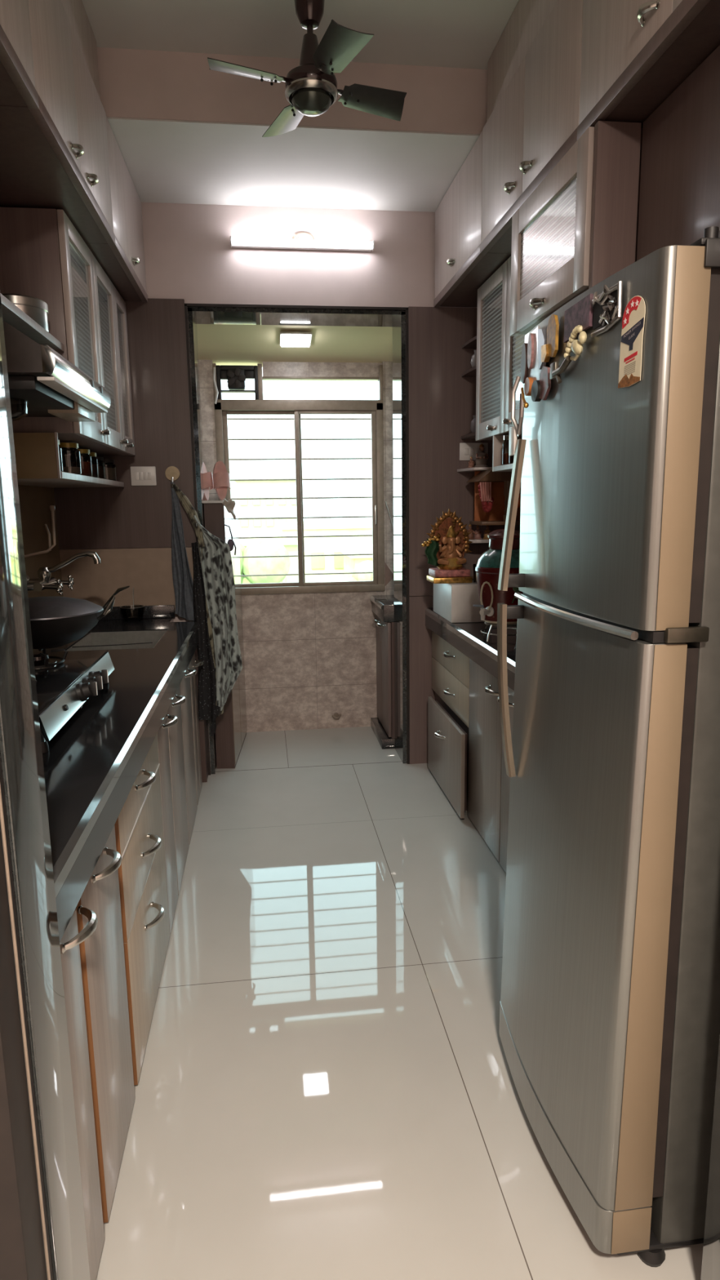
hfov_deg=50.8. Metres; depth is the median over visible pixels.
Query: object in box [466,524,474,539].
figurine
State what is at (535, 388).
magnet
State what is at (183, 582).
kitchen towel
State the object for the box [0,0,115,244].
upper cabinet
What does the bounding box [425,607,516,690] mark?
countertop
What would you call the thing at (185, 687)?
base cabinet
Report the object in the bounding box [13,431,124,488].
open shelf
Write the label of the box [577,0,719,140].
upper cabinet
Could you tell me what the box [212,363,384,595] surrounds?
window
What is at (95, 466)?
glass jar
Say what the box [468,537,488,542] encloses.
shelf
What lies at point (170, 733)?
base cabinet
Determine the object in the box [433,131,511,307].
upper cabinet
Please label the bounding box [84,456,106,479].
glass jar
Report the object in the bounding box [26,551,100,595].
faucet
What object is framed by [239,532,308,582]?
apartment building
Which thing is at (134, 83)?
ceiling beam
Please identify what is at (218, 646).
apron
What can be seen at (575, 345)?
magnet
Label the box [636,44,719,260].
wall
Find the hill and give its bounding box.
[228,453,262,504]
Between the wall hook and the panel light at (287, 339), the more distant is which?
the panel light at (287, 339)
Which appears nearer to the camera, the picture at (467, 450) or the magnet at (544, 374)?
the magnet at (544, 374)
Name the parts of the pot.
lid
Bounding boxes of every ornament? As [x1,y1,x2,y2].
[470,350,476,367]
[470,414,475,432]
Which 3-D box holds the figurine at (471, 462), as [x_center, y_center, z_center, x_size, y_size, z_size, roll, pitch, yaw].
[0.557,-0.890,3.794,0.035,0.056,0.035,-2,10,-7]
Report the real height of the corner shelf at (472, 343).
0.454 m
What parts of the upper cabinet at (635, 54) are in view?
door, handle, door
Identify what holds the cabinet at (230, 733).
on the floor
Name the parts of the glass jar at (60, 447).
glass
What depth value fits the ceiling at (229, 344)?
4.21 m
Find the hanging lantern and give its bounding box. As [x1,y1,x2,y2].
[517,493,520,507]
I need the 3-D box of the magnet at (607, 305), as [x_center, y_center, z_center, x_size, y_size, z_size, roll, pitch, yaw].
[0.401,-0.543,1.239,0.015,0.072,0.095,-3,10,-9]
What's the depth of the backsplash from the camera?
3.79 m
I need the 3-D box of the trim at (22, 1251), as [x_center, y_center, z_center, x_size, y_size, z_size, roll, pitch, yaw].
[-0.527,0.103,0.889,0.163,2.300,0.094,-2,10,-7]
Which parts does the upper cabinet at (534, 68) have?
door, handle, handle, rail, door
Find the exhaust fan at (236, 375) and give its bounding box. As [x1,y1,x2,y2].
[213,364,258,404]
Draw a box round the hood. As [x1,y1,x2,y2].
[3,320,111,422]
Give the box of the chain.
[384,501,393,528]
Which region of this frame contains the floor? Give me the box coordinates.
[95,726,703,1279]
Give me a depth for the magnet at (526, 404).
1.58 m
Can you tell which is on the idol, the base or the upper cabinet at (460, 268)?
the base
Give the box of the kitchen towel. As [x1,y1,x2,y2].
[170,481,194,620]
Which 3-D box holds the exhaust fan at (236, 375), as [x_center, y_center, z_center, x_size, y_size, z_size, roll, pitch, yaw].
[-0.723,-1.484,4.413,0.257,0.217,0.104,-2,10,-7]
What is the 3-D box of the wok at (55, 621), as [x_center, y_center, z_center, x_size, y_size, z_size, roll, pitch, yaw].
[-0.952,-0.054,2.284,0.348,0.150,0.348,7,13,37]
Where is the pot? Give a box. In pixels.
[473,528,523,641]
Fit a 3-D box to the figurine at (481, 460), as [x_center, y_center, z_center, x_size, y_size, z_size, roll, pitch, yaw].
[0.607,-0.921,3.785,0.074,0.117,0.074,-2,10,-7]
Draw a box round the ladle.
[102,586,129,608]
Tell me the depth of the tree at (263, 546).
37.41 m
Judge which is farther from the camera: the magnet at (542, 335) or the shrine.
the shrine
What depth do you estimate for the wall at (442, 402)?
3.88 m
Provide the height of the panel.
2.354 m
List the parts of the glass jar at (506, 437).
lid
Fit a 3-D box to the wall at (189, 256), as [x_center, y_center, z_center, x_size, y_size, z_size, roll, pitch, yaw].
[-0.336,-0.706,3.973,2.350,2.806,0.250,-2,10,-7]
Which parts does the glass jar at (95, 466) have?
lid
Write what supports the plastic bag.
hanging from the cabinet at (230, 733)
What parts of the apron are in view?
black panel, panel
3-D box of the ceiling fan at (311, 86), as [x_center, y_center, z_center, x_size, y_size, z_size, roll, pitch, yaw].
[-0.144,-1.790,2.179,0.499,0.495,0.499,2,11,17]
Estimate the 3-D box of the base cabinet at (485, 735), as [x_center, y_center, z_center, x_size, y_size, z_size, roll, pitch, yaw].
[0.726,0.463,3.158,0.522,0.762,0.466,-2,10,-7]
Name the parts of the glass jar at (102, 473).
lid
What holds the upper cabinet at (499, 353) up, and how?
attached to the wall
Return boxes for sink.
[66,630,167,651]
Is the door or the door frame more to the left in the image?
the door
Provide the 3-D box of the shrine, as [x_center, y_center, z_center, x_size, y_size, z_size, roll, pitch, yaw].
[0.708,-0.709,3.765,0.310,0.265,0.236,-2,10,-7]
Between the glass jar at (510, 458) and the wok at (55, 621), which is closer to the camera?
the wok at (55, 621)
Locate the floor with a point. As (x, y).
(326, 1089)
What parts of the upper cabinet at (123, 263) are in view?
door, rail, handle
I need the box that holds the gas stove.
[33,648,114,753]
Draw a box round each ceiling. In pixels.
[81,0,519,69]
[106,116,479,212]
[196,324,392,367]
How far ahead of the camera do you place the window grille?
4.68 m
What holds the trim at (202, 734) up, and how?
attached to the wall at (189, 256)
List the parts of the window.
sash, sash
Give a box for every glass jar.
[57,439,63,471]
[58,442,82,475]
[70,448,93,476]
[80,452,99,477]
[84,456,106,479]
[97,458,116,480]
[502,435,509,465]
[508,433,522,463]
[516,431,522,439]
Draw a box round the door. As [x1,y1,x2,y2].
[0,292,90,1279]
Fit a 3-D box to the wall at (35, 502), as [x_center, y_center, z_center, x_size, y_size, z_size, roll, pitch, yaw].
[-1.380,-0.523,2.391,0.120,3.030,3.140,-2,10,-7]
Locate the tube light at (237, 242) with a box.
[230,231,374,251]
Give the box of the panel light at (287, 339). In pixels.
[279,331,311,346]
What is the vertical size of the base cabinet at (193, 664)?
0.738 m
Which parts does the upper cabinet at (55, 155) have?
door, rail, handle, door, handle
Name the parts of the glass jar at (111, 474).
lid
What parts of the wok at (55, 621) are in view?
lid, handle, handle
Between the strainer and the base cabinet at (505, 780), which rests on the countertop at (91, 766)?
the strainer
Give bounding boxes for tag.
[508,426,516,456]
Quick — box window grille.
[226,417,373,576]
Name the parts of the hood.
panel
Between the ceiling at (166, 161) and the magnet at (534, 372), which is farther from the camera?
the ceiling at (166, 161)
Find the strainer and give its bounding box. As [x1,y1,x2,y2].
[120,587,144,621]
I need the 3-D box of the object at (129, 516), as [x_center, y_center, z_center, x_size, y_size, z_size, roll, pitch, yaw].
[-1.160,-1.034,3.671,0.665,1.170,0.020,-2,10,-7]
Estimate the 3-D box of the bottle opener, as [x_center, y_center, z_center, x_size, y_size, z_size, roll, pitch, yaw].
[0.345,-0.512,1.649,0.020,0.128,0.063,-2,10,-7]
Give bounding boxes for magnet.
[520,342,528,383]
[520,387,528,408]
[524,325,546,384]
[524,377,533,395]
[527,333,533,368]
[531,380,541,401]
[537,328,546,369]
[538,366,551,399]
[541,344,550,362]
[546,314,559,356]
[550,324,586,383]
[563,293,593,342]
[591,280,622,337]
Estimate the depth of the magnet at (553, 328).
1.44 m
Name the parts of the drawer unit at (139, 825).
drawer, drawer, handle, drawer, handle, handle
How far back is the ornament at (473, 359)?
3.61 m
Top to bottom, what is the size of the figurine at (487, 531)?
0.071 m
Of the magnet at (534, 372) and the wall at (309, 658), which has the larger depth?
the wall at (309, 658)
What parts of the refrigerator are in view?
handle, handle, handle mount, handle mount, kick panel, trim, door, freezer door, edge panel, edge panel, edge panel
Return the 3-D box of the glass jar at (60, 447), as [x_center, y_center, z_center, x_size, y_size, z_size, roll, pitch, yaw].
[-1.089,-0.643,2.653,0.088,0.114,0.088,-2,10,-7]
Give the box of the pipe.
[24,505,56,558]
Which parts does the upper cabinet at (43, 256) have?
door, glass pane, handle, glass pane, door, glass pane, door, handle, handle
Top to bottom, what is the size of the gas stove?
0.139 m
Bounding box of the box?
[433,579,484,622]
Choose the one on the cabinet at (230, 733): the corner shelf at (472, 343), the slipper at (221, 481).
the slipper at (221, 481)
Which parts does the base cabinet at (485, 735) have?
handle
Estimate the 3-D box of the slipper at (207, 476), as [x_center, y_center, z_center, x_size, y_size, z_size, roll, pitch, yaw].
[-0.807,-0.835,3.974,0.076,0.204,0.089,3,11,20]
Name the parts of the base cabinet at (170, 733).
door, handle, door, handle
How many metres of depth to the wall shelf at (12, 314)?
2.16 m
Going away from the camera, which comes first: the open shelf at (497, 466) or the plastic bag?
the open shelf at (497, 466)
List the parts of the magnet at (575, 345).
frame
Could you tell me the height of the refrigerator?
1.792 m
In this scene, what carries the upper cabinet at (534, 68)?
attached to the wall
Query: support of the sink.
in the countertop at (91, 766)
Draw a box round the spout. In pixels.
[331,712,341,719]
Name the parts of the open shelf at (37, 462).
panel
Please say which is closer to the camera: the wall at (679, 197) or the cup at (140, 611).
the wall at (679, 197)
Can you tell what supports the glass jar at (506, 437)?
on the open shelf at (497, 466)
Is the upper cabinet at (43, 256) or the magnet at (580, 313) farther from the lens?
the upper cabinet at (43, 256)
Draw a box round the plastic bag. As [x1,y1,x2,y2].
[221,498,235,519]
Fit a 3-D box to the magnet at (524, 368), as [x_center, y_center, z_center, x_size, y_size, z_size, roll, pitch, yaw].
[0.359,-0.600,1.643,0.010,0.084,0.047,-1,10,-1]
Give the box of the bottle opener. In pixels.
[511,375,524,435]
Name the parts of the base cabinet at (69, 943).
handle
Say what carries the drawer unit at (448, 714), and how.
on the floor
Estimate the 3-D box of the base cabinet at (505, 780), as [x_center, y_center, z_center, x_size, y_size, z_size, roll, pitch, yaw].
[0.794,0.556,2.625,0.522,0.762,0.616,-2,10,-7]
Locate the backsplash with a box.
[59,546,193,616]
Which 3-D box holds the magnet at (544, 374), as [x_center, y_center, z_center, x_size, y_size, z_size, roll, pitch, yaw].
[0.368,-0.510,1.505,0.006,0.066,0.060,-1,10,-4]
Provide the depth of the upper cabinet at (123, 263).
3.09 m
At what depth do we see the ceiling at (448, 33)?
2.62 m
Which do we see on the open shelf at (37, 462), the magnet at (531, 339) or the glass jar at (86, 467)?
the glass jar at (86, 467)
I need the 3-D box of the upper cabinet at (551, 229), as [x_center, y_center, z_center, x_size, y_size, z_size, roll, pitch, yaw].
[0.776,-1.196,2.314,0.510,0.386,0.621,-2,10,-7]
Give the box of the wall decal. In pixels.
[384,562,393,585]
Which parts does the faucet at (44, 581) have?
cross handle, cross handle, spout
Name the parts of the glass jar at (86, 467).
lid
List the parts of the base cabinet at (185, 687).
handle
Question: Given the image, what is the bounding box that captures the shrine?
[466,469,520,525]
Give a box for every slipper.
[203,462,213,500]
[213,461,230,500]
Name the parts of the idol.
gold scarf trim, arch panel, crown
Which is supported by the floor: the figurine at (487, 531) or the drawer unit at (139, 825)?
the drawer unit at (139, 825)
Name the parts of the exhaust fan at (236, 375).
fan blade, fan blade, fan blade, fan blade, fan blade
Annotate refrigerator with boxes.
[497,226,719,1266]
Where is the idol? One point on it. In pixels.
(447, 543)
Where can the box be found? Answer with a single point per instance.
(455, 602)
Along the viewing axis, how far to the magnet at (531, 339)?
1.58 m
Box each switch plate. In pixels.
[130,466,156,485]
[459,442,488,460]
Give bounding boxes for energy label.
[617,295,645,388]
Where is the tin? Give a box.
[1,293,48,332]
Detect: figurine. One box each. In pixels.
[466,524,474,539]
[467,456,474,467]
[474,444,488,467]
[474,525,481,539]
[482,524,491,539]
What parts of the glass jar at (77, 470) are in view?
lid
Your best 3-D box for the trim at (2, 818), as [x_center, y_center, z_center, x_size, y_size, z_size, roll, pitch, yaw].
[-0.446,0.097,0.917,0.004,2.300,0.004,-2,10,-7]
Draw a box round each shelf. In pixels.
[0,293,64,351]
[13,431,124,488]
[457,466,492,471]
[461,335,476,439]
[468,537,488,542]
[492,435,520,471]
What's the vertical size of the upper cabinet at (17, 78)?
0.669 m
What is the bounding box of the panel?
[588,120,641,288]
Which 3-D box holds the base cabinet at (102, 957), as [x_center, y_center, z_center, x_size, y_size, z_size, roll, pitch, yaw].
[-0.822,0.779,1.561,0.690,0.742,0.359,-2,10,-7]
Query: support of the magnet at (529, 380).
attached to the refrigerator
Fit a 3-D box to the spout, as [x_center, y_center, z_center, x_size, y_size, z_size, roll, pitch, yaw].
[-0.148,0.483,4.804,0.062,0.032,0.040,-2,10,-7]
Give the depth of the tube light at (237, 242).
3.60 m
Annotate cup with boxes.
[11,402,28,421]
[120,604,143,621]
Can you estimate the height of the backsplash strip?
0.064 m
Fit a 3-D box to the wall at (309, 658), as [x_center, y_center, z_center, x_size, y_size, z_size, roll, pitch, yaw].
[-0.391,-0.543,4.675,1.900,2.240,0.120,-2,10,-7]
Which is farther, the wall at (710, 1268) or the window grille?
the window grille
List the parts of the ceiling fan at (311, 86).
blade, blade arm, blade, rod, motor, blade arm, blade, blade arm, blade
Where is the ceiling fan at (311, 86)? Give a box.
[207,0,406,137]
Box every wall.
[17,484,62,597]
[88,202,477,760]
[198,360,394,732]
[408,306,519,764]
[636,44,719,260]
[700,1035,719,1279]
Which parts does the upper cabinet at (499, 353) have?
handle, door, glass pane, handle, door, glass pane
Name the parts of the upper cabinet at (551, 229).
handle, glass pane, door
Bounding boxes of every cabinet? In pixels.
[0,0,39,109]
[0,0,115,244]
[0,207,135,456]
[59,905,104,1279]
[75,826,134,1222]
[85,115,147,302]
[157,685,189,934]
[179,664,197,843]
[189,652,203,805]
[202,500,247,768]
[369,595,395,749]
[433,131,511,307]
[467,658,502,862]
[475,256,525,440]
[480,0,582,253]
[497,686,514,872]
[509,126,642,336]
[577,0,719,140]
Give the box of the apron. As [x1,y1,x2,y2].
[173,483,242,736]
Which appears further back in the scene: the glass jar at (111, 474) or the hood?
the glass jar at (111, 474)
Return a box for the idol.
[421,508,472,583]
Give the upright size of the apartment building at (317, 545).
19.900 m
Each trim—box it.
[0,755,53,1279]
[0,785,50,1279]
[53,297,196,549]
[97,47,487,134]
[184,303,409,775]
[195,647,208,782]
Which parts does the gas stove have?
burner, glass, knob, knob, knob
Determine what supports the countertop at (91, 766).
on the floor
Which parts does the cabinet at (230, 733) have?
door, door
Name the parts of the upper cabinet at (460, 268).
handle, door, rail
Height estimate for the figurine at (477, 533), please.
0.069 m
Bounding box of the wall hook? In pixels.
[164,466,179,488]
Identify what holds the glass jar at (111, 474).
on the open shelf at (37, 462)
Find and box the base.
[437,564,462,569]
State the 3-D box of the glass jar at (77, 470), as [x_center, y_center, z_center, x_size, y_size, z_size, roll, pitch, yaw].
[-1.103,-0.682,2.860,0.094,0.118,0.094,-2,10,-7]
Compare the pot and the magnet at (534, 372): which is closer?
the magnet at (534, 372)
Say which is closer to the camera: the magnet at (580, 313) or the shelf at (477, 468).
the magnet at (580, 313)
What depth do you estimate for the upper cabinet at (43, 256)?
2.60 m
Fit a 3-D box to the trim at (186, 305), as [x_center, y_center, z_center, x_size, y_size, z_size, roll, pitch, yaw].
[-0.285,-0.463,3.887,1.088,2.357,0.018,-2,10,-7]
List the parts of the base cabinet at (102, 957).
handle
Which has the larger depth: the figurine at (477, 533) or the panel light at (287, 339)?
the panel light at (287, 339)
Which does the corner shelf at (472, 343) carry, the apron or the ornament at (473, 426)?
the ornament at (473, 426)
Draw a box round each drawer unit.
[114,733,169,1084]
[427,631,469,818]
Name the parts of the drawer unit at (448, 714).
handle, pull out drawer, handle, handle, drawer, drawer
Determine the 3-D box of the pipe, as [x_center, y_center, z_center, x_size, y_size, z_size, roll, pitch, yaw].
[-1.287,-0.418,2.965,0.074,0.211,0.225,4,11,23]
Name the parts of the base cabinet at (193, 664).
door, handle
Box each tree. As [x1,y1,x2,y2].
[239,537,290,583]
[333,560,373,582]
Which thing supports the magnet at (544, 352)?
attached to the refrigerator
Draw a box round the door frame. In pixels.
[187,306,406,773]
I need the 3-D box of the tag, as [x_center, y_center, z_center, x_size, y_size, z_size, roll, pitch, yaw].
[0.341,-0.444,1.690,0.008,0.063,0.037,-2,10,-7]
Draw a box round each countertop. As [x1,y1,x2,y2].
[32,617,199,942]
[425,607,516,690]
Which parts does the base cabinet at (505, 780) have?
handle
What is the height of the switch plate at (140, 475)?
0.092 m
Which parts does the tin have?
lid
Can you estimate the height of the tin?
0.097 m
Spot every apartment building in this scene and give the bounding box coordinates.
[234,476,302,533]
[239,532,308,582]
[276,520,372,582]
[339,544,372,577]
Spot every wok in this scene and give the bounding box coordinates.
[28,595,115,648]
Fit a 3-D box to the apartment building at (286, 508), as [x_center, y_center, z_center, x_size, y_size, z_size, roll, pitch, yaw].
[-13.236,-11.162,113.013,9.600,25.500,8.600,-2,10,-7]
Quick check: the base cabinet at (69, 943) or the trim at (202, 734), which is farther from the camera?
the trim at (202, 734)
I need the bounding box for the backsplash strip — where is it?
[100,604,175,619]

